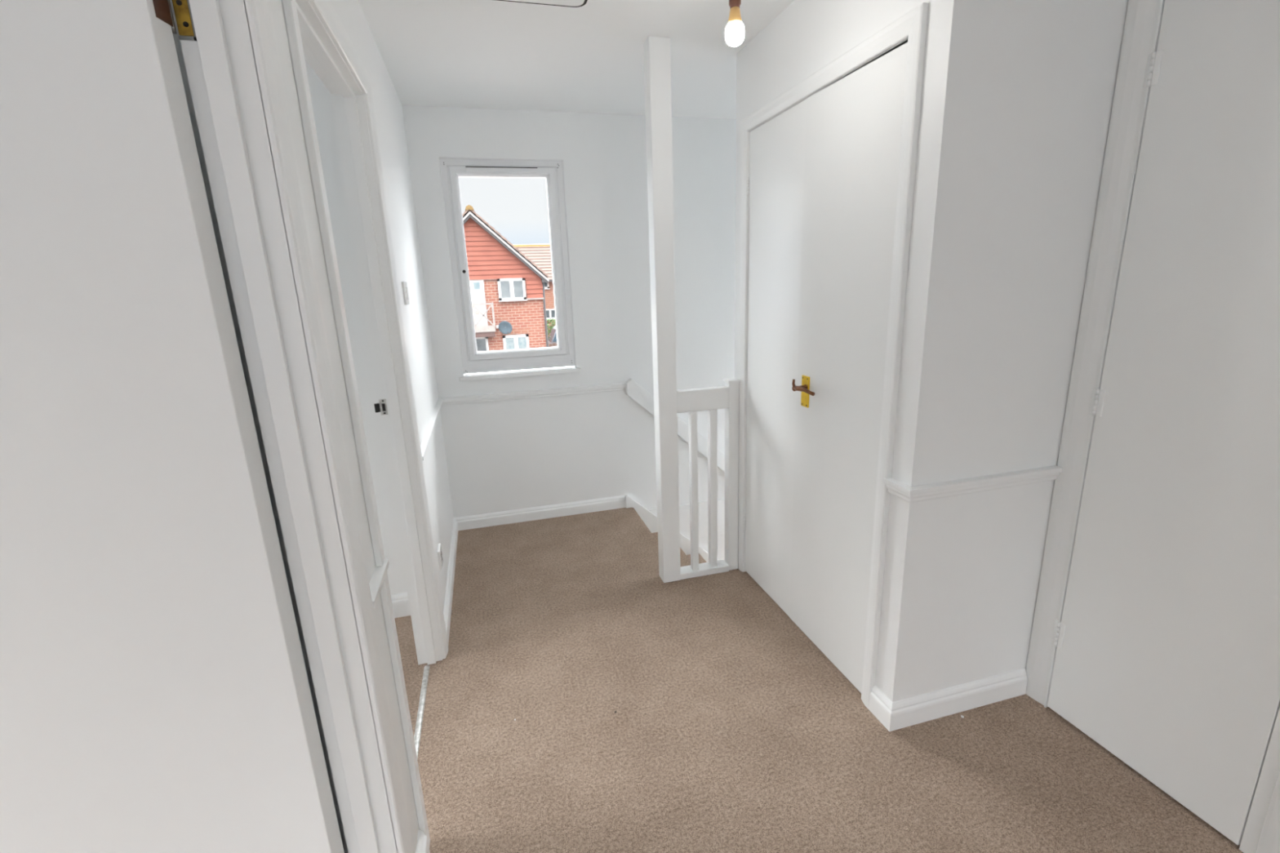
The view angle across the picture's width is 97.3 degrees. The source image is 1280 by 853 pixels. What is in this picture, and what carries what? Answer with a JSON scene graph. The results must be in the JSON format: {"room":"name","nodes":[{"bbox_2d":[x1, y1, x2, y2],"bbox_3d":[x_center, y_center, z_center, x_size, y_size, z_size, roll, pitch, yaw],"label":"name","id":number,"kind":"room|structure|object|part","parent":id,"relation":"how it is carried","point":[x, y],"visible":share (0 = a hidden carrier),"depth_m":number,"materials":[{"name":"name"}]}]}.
{"room":"upstairs landing","nodes":[
{"label":"upstairs landing","id":0,"kind":"room"},
{"bbox_2d":[169,0,348,852],"bbox_3d":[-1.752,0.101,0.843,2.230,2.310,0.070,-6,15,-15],"label":"door edge","id":1,"kind":"structure","parent":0,"point":[177,42],"depth_m":1.06,"materials":[{"name":"white wood"}]},
{"bbox_2d":[0,0,344,852],"bbox_3d":[-0.986,0.219,0.926,0.784,1.970,0.056,-3,14,-4],"label":"door","id":2,"kind":"structure","parent":1,"relation":"in","point":[155,694],"depth_m":0.89,"materials":[{"name":"wood"}]},
{"bbox_2d":[304,58,407,594],"bbox_3d":[-2.091,-0.187,2.029,2.230,2.310,0.095,-6,15,-15],"label":"wall","id":3,"kind":"structure","parent":0,"point":[321,96],"depth_m":2.20,"materials":[{"name":"white paint"}]},
{"bbox_2d":[391,591,410,617],"bbox_3d":[-2.037,0.893,2.246,2.230,0.107,0.018,-6,15,-15],"label":"baseboard","id":4,"kind":"structure","parent":3,"relation":"attached to","point":[400,602],"depth_m":2.49,"materials":[{"name":"white wood"}]},
{"bbox_2d":[270,0,453,852],"bbox_3d":[-0.323,0.251,0.040,0.088,2.310,6.534,-6,15,-15],"label":"wall","id":5,"kind":"structure","parent":0,"point":[387,103],"depth_m":2.09,"materials":[{"name":"white paint"}]},
{"bbox_2d":[171,0,414,852],"bbox_3d":[-0.459,0.247,0.600,0.108,2.053,0.942,-6,15,-15],"label":"door frame","id":6,"kind":"structure","parent":5,"relation":"attached to","point":[233,68],"depth_m":0.93,"materials":[{"name":"white wood"}]},
{"bbox_2d":[281,0,448,846],"bbox_3d":[-0.750,0.005,1.594,0.120,2.056,0.880,-6,15,-15],"label":"door frame","id":7,"kind":"structure","parent":5,"relation":"attached to","point":[317,34],"depth_m":1.77,"materials":[{"name":"white wood"}]},
{"bbox_3d":[-0.880,-0.067,1.932,0.022,0.055,0.002,-6,15,-15],"label":"strike plate","id":8,"kind":"part","parent":7,"relation":"part of","materials":[{"name":"metal"}]},
{"bbox_2d":[368,559,389,609],"bbox_3d":[-0.558,0.344,1.198,0.022,0.045,0.189,-6,15,-15],"label":"rail","id":9,"kind":"object","parent":5,"relation":"attached to","point":[375,584],"visible":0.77,"depth_m":1.19,"materials":[{"name":"white wood"}]},
{"bbox_2d":[401,281,409,304],"bbox_3d":[-0.911,-0.519,2.193,0.013,0.086,0.086,-6,15,-15],"label":"light switch","id":10,"kind":"object","parent":5,"relation":"attached to","point":[405,290],"visible":1,"depth_m":2.16,"materials":[{"name":"white plastic"}]},
{"bbox_2d":[415,829,430,852],"bbox_3d":[-0.528,1.072,1.363,0.018,0.087,0.142,-6,15,-15],"label":"baseboard","id":11,"kind":"structure","parent":5,"relation":"attached to","point":[422,846],"depth_m":1.40,"materials":[{"name":"white wood"}]},
{"bbox_2d":[437,542,443,569],"bbox_3d":[-0.866,0.564,2.442,0.011,0.086,0.086,-6,15,-15],"label":"wall socket","id":12,"kind":"object","parent":5,"relation":"attached to","point":[439,548],"visible":1,"depth_m":2.41,"materials":[{"name":"white plastic"}]},
{"bbox_2d":[462,204,548,351],"bbox_3d":[-7.507,-5.914,26.240,5.840,7.430,6.955,-6,15,-15],"label":"house","id":13,"kind":"structure","parent":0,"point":[505,285],"depth_m":23.59,"materials":[{"name":"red brick"}]},
{"bbox_3d":[-6.754,-5.821,23.291,0.250,0.300,0.013,-6,15,-15],"label":"pane","id":14,"kind":"part","parent":13,"relation":"part of","materials":[{"name":"clear glass"}]},
{"bbox_3d":[-6.803,-5.075,23.502,0.715,2.055,0.080,-6,15,-15],"label":"balcony door","id":15,"kind":"part","parent":13,"relation":"part of","materials":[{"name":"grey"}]},
{"bbox_3d":[-6.716,-2.870,24.077,0.480,1.840,0.030,-6,15,-15],"label":"pane","id":16,"kind":"part","parent":13,"relation":"part of","materials":[{"name":"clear glass"}]},
{"bbox_3d":[-6.754,-4.548,23.115,1.510,1.000,0.070,-6,15,-15],"label":"balcony rail","id":17,"kind":"part","parent":13,"relation":"part of","materials":[{"name":"white"}]},
{"bbox_2d":[496,320,512,334],"bbox_3d":[-5.777,-4.157,23.700,0.800,0.570,0.344,5,16,25],"label":"satellite dish","id":18,"kind":"object","parent":13,"relation":"attached to","point":[505,327],"visible":1,"depth_m":23.72,"materials":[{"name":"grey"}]},
{"bbox_3d":[-5.388,-5.775,23.689,1.015,0.785,0.030,-6,15,-15],"label":"pane","id":19,"kind":"part","parent":13,"relation":"part of","materials":[{"name":"clear glass"}]},
{"bbox_3d":[-5.338,-3.493,24.320,0.975,0.815,0.030,-6,15,-15],"label":"pane","id":20,"kind":"part","parent":13,"relation":"part of","materials":[{"name":"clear glass"}]},
{"bbox_2d":[401,105,736,560],"bbox_3d":[0.638,0.546,3.939,3.900,5.260,0.120,-6,15,-15],"label":"wall","id":21,"kind":"structure","parent":0,"point":[516,454],"depth_m":3.33,"materials":[{"name":"white paint"}]},
{"bbox_2d":[439,158,580,381],"bbox_3d":[-0.719,-0.869,3.168,0.690,1.172,0.108,-6,15,-15],"label":"window","id":22,"kind":"structure","parent":21,"relation":"in","point":[562,355],"depth_m":3.17,"materials":[{"name":"white plastic"}]},
{"bbox_2d":[465,166,537,172],"bbox_3d":[-0.738,-1.379,3.019,0.376,0.026,0.012,-6,15,-15],"label":"vent","id":23,"kind":"object","parent":22,"relation":"attached to","point":[468,169],"depth_m":3.01,"materials":[{"name":"grey plastic"}]},
{"bbox_3d":[-0.698,-0.311,3.304,0.690,0.023,0.098,-6,15,-15],"label":"sill","id":24,"kind":"part","parent":22,"relation":"part of","materials":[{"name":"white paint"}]},
{"bbox_2d":[420,382,626,460],"bbox_3d":[-0.454,-0.058,2.774,1.093,0.045,1.204,-6,15,-15],"label":"rail","id":25,"kind":"object","parent":21,"relation":"attached to","point":[620,386],"visible":0.86,"depth_m":3.28,"materials":[{"name":"white wood"}]},
{"bbox_2d":[443,495,626,644],"bbox_3d":[-0.446,0.670,2.954,1.056,0.079,1.201,-6,15,-15],"label":"baseboard","id":26,"kind":"structure","parent":21,"relation":"attached to","point":[497,518],"depth_m":3.45,"materials":[{"name":"white wood"}]},
{"bbox_2d":[626,377,724,472],"bbox_3d":[1.054,0.640,3.997,2.288,2.153,0.035,-6,15,-15],"label":"stair handrail","id":27,"kind":"object","parent":21,"relation":"attached to","point":[636,392],"visible":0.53,"depth_m":3.58,"materials":[{"name":"white wood"}]},
{"bbox_2d":[648,498,724,539],"bbox_3d":[1.250,0.550,4.044,2.470,0.258,0.013,-6,15,-15],"label":"trim","id":28,"kind":"structure","parent":21,"relation":"attached to","point":[684,509],"depth_m":3.82,"materials":[{"name":"white wood"}]},
{"bbox_2d":[358,0,794,119],"bbox_3d":[0.341,-1.037,0.078,6.300,0.120,6.834,-6,15,-15],"label":"ceiling","id":29,"kind":"structure","parent":0,"point":[475,54],"depth_m":2.25,"materials":[{"name":"white paint"}]},
{"bbox_2d":[497,0,587,7],"bbox_3d":[-0.372,-1.327,1.578,0.538,0.004,0.556,-6,15,-15],"label":"hatch","id":30,"kind":"object","parent":29,"relation":"attached to","point":[572,3],"visible":1,"depth_m":1.86,"materials":[{"name":"grey"}]},
{"bbox_2d":[724,0,744,46],"bbox_3d":[0.243,-1.152,1.438,0.086,0.316,0.086,-6,15,-15],"label":"pendant light","id":31,"kind":"object","parent":29,"relation":"hanging from","point":[735,28],"visible":1,"depth_m":1.45,"materials":[{"name":"white glass"}]},
{"bbox_3d":[0.248,-1.022,1.471,0.050,0.050,0.050,-6,15,-15],"label":"light bulb","id":32,"kind":"part","parent":31,"relation":"part of","materials":[{"name":"white glass"}]},
{"bbox_2d":[394,507,1243,852],"bbox_3d":[-0.356,1.393,0.307,4.393,0.030,6.534,-6,15,-15],"label":"floor","id":33,"kind":"structure","parent":0,"point":[731,731],"depth_m":1.76,"materials":[{"name":"beige carpet"}]},
{"bbox_2d":[413,665,429,759],"bbox_3d":[-0.721,1.005,1.821,0.020,0.004,0.740,-6,15,-15],"label":"threshold strip","id":34,"kind":"object","parent":33,"relation":"on","point":[426,669],"visible":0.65,"depth_m":1.94,"materials":[{"name":"metal"}]},
{"bbox_2d":[643,35,739,582],"bbox_3d":[0.252,-0.394,2.506,0.392,2.309,0.079,-6,15,-15],"label":"balustrade","id":35,"kind":"object","parent":33,"relation":"on","point":[668,402],"visible":1,"depth_m":2.53,"materials":[{"name":"white wood"}]},
{"bbox_3d":[0.105,-0.379,2.468,0.087,2.309,0.079,-6,15,-15],"label":"newel post","id":36,"kind":"part","parent":35,"relation":"part of","materials":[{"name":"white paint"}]},
{"bbox_3d":[0.280,-0.124,2.573,0.254,0.099,0.045,-6,15,-15],"label":"rail","id":37,"kind":"part","parent":35,"relation":"part of","materials":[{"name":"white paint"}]},
{"bbox_3d":[0.309,0.709,2.789,0.254,0.030,0.073,-6,15,-15],"label":"rail","id":38,"kind":"part","parent":35,"relation":"part of","materials":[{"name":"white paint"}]},
{"bbox_2d":[734,0,1128,702],"bbox_3d":[1.791,0.919,2.704,2.373,5.060,1.182,-6,15,-15],"label":"wall","id":39,"kind":"structure","parent":0,"point":[1017,97],"depth_m":1.56,"materials":[{"name":"white paint"}]},
{"bbox_2d":[743,42,907,693],"bbox_3d":[0.592,-0.141,2.107,0.098,1.973,0.924,-6,15,-15],"label":"door","id":40,"kind":"structure","parent":39,"relation":"in","point":[822,182],"depth_m":1.97,"materials":[{"name":"paint"}]},
{"bbox_3d":[0.596,-0.139,2.010,0.056,0.044,0.128,-6,15,-15],"label":"lever","id":41,"kind":"part","parent":40,"relation":"part of","materials":[{"name":"brown metal"}]},
{"bbox_3d":[0.611,-0.130,2.079,0.005,0.115,0.048,-6,15,-15],"label":"handle plate","id":42,"kind":"part","parent":40,"relation":"part of","materials":[{"name":"gold metal"}]},
{"bbox_2d":[737,2,928,709],"bbox_3d":[0.643,-0.168,2.115,0.118,2.038,1.024,-6,15,-15],"label":"door frame","id":43,"kind":"structure","parent":39,"relation":"attached to","point":[912,25],"depth_m":1.67,"materials":[{"name":"white wood"}]},
{"bbox_2d":[868,667,1027,732],"bbox_3d":[1.034,0.881,1.882,0.544,0.091,0.101,-6,15,-15],"label":"baseboard","id":44,"kind":"structure","parent":39,"relation":"attached to","point":[926,707],"depth_m":1.83,"materials":[{"name":"white wood"}]},
{"bbox_2d":[882,465,1062,502],"bbox_3d":[1.006,0.160,1.702,0.550,0.045,0.114,-6,15,-15],"label":"rail","id":45,"kind":"object","parent":39,"relation":"attached to","point":[909,494],"visible":1,"depth_m":1.65,"materials":[{"name":"white wood"}]},
{"bbox_3d":[1.933,0.285,-0.419,0.110,2.310,4.452,-6,15,-15],"label":"wall","id":46,"kind":"structure","parent":0,"visible":0},
{"bbox_2d":[1026,0,1279,852],"bbox_3d":[1.402,-0.018,1.367,0.105,2.060,0.680,-6,15,-15],"label":"door frame","id":47,"kind":"structure","parent":46,"relation":"attached to","point":[1143,21],"depth_m":1.55,"materials":[{"name":"white wood"}]},
{"bbox_2d":[1047,0,1279,845],"bbox_3d":[1.378,-0.004,1.380,0.047,2.009,0.512,-6,15,-15],"label":"door","id":48,"kind":"structure","parent":46,"relation":"in","point":[1166,639],"depth_m":1.38,"materials":[{"name":"wood"}]},
{"bbox_3d":[1.227,0.751,3.554,3.000,5.110,1.009,-6,15,-15],"label":"wall","id":49,"kind":"structure","parent":0,"visible":0},
{"bbox_2d":[624,494,718,566],"bbox_3d":[1.283,1.699,3.860,2.525,2.638,0.896,-6,15,-15],"label":"baseboard","id":50,"kind":"structure","parent":49,"relation":"on","point":[648,517],"depth_m":3.70,"materials":[{"name":"white wood"}]},
{"label":"outside","id":51,"kind":"structure","parent":0,"visible":0},
{"bbox_3d":[-7.643,-7.069,46.401,70.000,0.200,85.800,-6,15,-15],"label":"floor","id":52,"kind":"structure","parent":51,"visible":0},
{"bbox_2d":[513,244,555,336],"bbox_3d":[-4.683,-7.895,35.134,8.200,6.710,4.610,-6,15,-15],"label":"house","id":53,"kind":"structure","parent":52,"relation":"on","point":[540,255],"depth_m":33.24,"materials":[{"name":"orange tile"}]},
{"bbox_3d":[-5.291,-6.636,33.183,1.030,0.500,0.030,-6,15,-15],"label":"pane","id":54,"kind":"part","parent":53,"relation":"part of","materials":[{"name":"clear glass"}]},
{"bbox_2d":[544,318,555,338],"bbox_3d":[-4.765,-4.906,31.934,2.368,2.496,1.332,-6,15,-15],"label":"shrub","id":55,"kind":"object","parent":52,"relation":"on","point":[553,319],"visible":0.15,"depth_m":31.59,"materials":[{"name":"green plant"}]},
{"bbox_2d":[546,342,557,346],"bbox_3d":[-2.643,-3.241,26.802,3.580,1.630,0.080,-6,15,-15],"label":"fence","id":56,"kind":"object","parent":52,"relation":"on","point":[554,344],"visible":0.03,"depth_m":26.23,"materials":[{"name":"white"}]},
{"bbox_2d":[547,325,557,346],"bbox_3d":[-2.907,-4.152,29.159,3.718,2.240,1.750,-6,15,-15],"label":"van","id":57,"kind":"object","parent":52,"relation":"on","point":[552,339],"visible":0.07,"depth_m":28.11,"materials":[{"name":"grey paint"}]},
{"bbox_3d":[-3.943,-4.691,28.663,1.360,0.600,1.580,-6,15,-15],"label":"glass","id":58,"kind":"part","parent":57,"relation":"part of","materials":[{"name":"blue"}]}
]}

